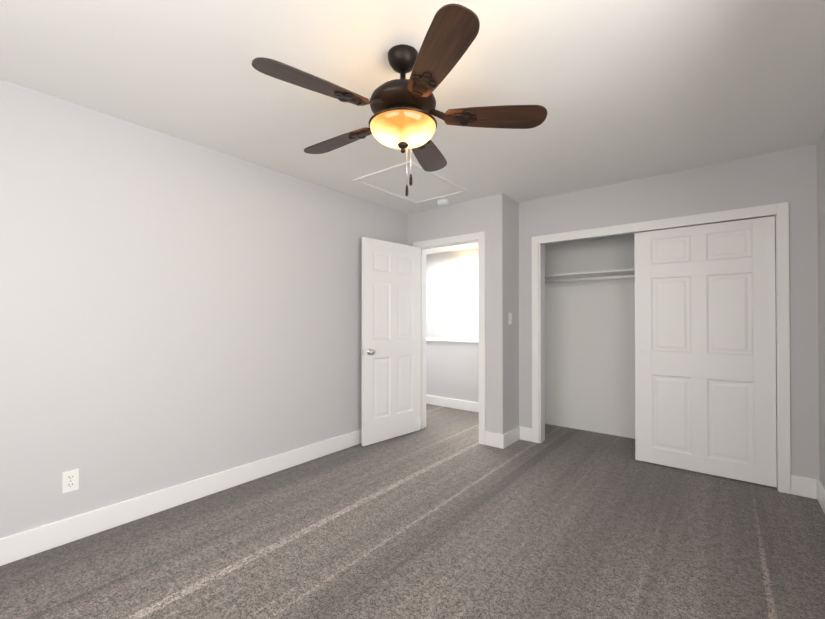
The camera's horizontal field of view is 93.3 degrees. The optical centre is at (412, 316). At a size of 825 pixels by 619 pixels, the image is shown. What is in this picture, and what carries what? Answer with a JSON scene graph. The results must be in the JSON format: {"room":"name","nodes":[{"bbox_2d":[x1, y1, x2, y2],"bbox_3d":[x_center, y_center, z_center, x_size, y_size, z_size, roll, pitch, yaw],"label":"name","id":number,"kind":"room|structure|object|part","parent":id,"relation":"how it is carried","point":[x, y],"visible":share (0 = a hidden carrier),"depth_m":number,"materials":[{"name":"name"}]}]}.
{"room":"empty bedroom","nodes":[
{"label":"empty bedroom","id":0,"kind":"room"},
{"bbox_2d":[0,79,407,537],"bbox_3d":[-1.550,0.029,2.695,0.120,2.440,4.860,0,-1,39],"label":"wall","id":1,"kind":"structure","parent":0,"point":[174,311],"depth_m":2.48,"materials":[{"name":"grey paint"}]},
{"bbox_2d":[62,469,78,493],"bbox_3d":[-1.894,0.910,2.156,0.008,0.115,0.070,0,-1,39],"label":"electrical outlet plate","id":2,"kind":"object","parent":1,"relation":"attached to","point":[70,480],"visible":1,"depth_m":2.15,"materials":[{"name":"white plastic"}]},
{"bbox_2d":[0,429,361,565],"bbox_3d":[-1.492,1.181,2.639,0.030,0.135,4.620,0,-1,39],"label":"baseboard","id":3,"kind":"structure","parent":1,"relation":"attached to","point":[21,545],"depth_m":2.45,"materials":[{"name":"white wood"}]},
{"bbox_2d":[0,404,824,618],"bbox_3d":[-0.702,1.279,2.737,5.780,0.060,6.000,0,-1,39],"label":"floor","id":4,"kind":"structure","parent":0,"point":[443,514],"depth_m":2.11,"materials":[{"name":"carpet"}]},
{"bbox_2d":[0,0,824,254],"bbox_3d":[-0.315,-1.217,3.240,5.780,0.060,7.240,0,-1,39],"label":"ceiling","id":5,"kind":"structure","parent":0,"point":[620,91],"depth_m":1.95,"materials":[{"name":"white paint"}]},
{"bbox_2d":[252,3,546,195],"bbox_3d":[-0.085,-0.880,1.802,1.217,0.635,1.255,0,-1,39],"label":"ceiling fan","id":6,"kind":"object","parent":5,"relation":"hanging from","point":[402,118],"visible":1,"depth_m":1.67,"materials":[{"name":"brown wood"}]},
{"bbox_3d":[-0.044,-0.831,1.779,0.300,0.080,0.300,0,-1,39],"label":"lamp shade","id":7,"kind":"part","parent":6,"relation":"part of","materials":[{"name":"glass"}]},
{"bbox_2d":[352,161,468,203],"bbox_3d":[0.004,-1.179,3.509,0.640,0.012,0.880,0,-1,39],"label":"attic hatch","id":8,"kind":"object","parent":5,"relation":"attached to","point":[426,186],"visible":0.98,"depth_m":3.45,"materials":[{"name":"white paint"}]},
{"bbox_2d":[437,199,448,205],"bbox_3d":[0.314,-1.162,3.978,0.124,0.038,0.124,0,-1,39],"label":"smoke detector","id":9,"kind":"object","parent":5,"relation":"attached to","point":[443,202],"visible":1,"depth_m":3.94,"materials":[{"name":"white plastic"}]},
{"bbox_2d":[426,248,478,402],"bbox_3d":[0.291,0.302,5.714,3.380,2.940,0.120,0,-1,39],"label":"wall","id":10,"kind":"structure","parent":0,"point":[452,368],"depth_m":5.40,"materials":[{"name":"grey paint"}]},
{"bbox_2d":[426,338,478,412],"bbox_3d":[0.244,0.794,5.748,3.260,0.955,0.160,0,-1,39],"label":"trim","id":11,"kind":"structure","parent":10,"relation":"attached to","point":[454,403],"depth_m":5.39,"materials":[{"name":"white wood"}]},
{"bbox_2d":[408,194,511,434],"bbox_3d":[0.450,0.040,4.130,1.150,2.440,0.120,0,-1,39],"label":"wall","id":12,"kind":"structure","parent":0,"point":[492,215],"depth_m":3.81,"materials":[{"name":"grey paint"}]},
{"bbox_2d":[361,237,419,445],"bbox_3d":[-0.226,0.240,4.062,0.184,2.015,0.801,0,-1,39],"label":"entry door","id":13,"kind":"structure","parent":12,"relation":"in","point":[390,351],"depth_m":3.99,"materials":[{"name":"white wood"}]},
{"bbox_2d":[413,231,485,444],"bbox_3d":[0.407,0.210,4.163,0.900,2.100,0.156,0,-1,39],"label":"trim","id":14,"kind":"structure","parent":12,"relation":"attached to","point":[464,239],"depth_m":3.98,"materials":[{"name":"white wood"}]},
{"bbox_2d":[509,313,511,323],"bbox_3d":[0.974,0.018,3.851,0.018,0.115,0.070,0,-1,39],"label":"light switch","id":15,"kind":"object","parent":12,"relation":"attached to","point":[510,318],"visible":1,"depth_m":3.85,"materials":[{"name":"white plastic"}]},
{"bbox_2d":[545,233,634,438],"bbox_3d":[2.250,0.037,3.730,2.160,2.440,0.754,0,-1,39],"label":"wall","id":16,"kind":"structure","parent":0,"point":[589,357],"depth_m":4.28,"materials":[{"name":"white paint"}]},
{"bbox_2d":[545,268,634,286],"bbox_3d":[2.298,-0.407,3.794,2.150,0.109,0.360,0,-1,39],"label":"shelf","id":17,"kind":"object","parent":16,"relation":"attached to","point":[618,276],"visible":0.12,"depth_m":4.13,"materials":[{"name":"white wood"}]},
{"bbox_2d":[512,145,815,478],"bbox_3d":[1.925,0.034,3.429,2.270,2.440,0.150,0,-1,39],"label":"wall","id":18,"kind":"structure","parent":0,"point":[789,175],"depth_m":3.02,"materials":[{"name":"grey paint"}]},
{"bbox_2d":[500,426,523,448],"bbox_3d":[0.982,1.190,3.853,0.023,0.135,0.395,0,-1,39],"label":"baseboard","id":19,"kind":"structure","parent":18,"relation":"attached to","point":[508,438],"depth_m":3.83,"materials":[{"name":"white wood"}]},
{"bbox_2d":[532,202,790,493],"bbox_3d":[1.974,0.223,3.384,1.874,2.063,0.138,0,-1,39],"label":"trim","id":20,"kind":"structure","parent":18,"relation":"attached to","point":[779,212],"depth_m":2.96,"materials":[{"name":"white wood"}]},
{"bbox_2d":[634,216,776,487],"bbox_3d":[2.296,0.254,3.118,0.900,1.972,0.037,0,-1,39],"label":"sliding door","id":21,"kind":"structure","parent":18,"relation":"in","point":[705,350],"depth_m":3.07,"materials":[{"name":"white wood"}]},
{"bbox_2d":[812,129,824,487],"bbox_3d":[1.504,0.016,0.974,0.120,2.440,5.990,0,-1,39],"label":"wall","id":22,"kind":"structure","parent":0,"point":[818,150],"depth_m":2.61,"materials":[{"name":"grey paint"}]},
{"bbox_2d":[812,478,824,512],"bbox_3d":[1.215,1.166,0.716,0.019,0.135,5.000,0,-1,39],"label":"baseboard","id":23,"kind":"structure","parent":22,"relation":"attached to","point":[818,491],"depth_m":2.61,"materials":[{"name":"white wood"}]}
]}

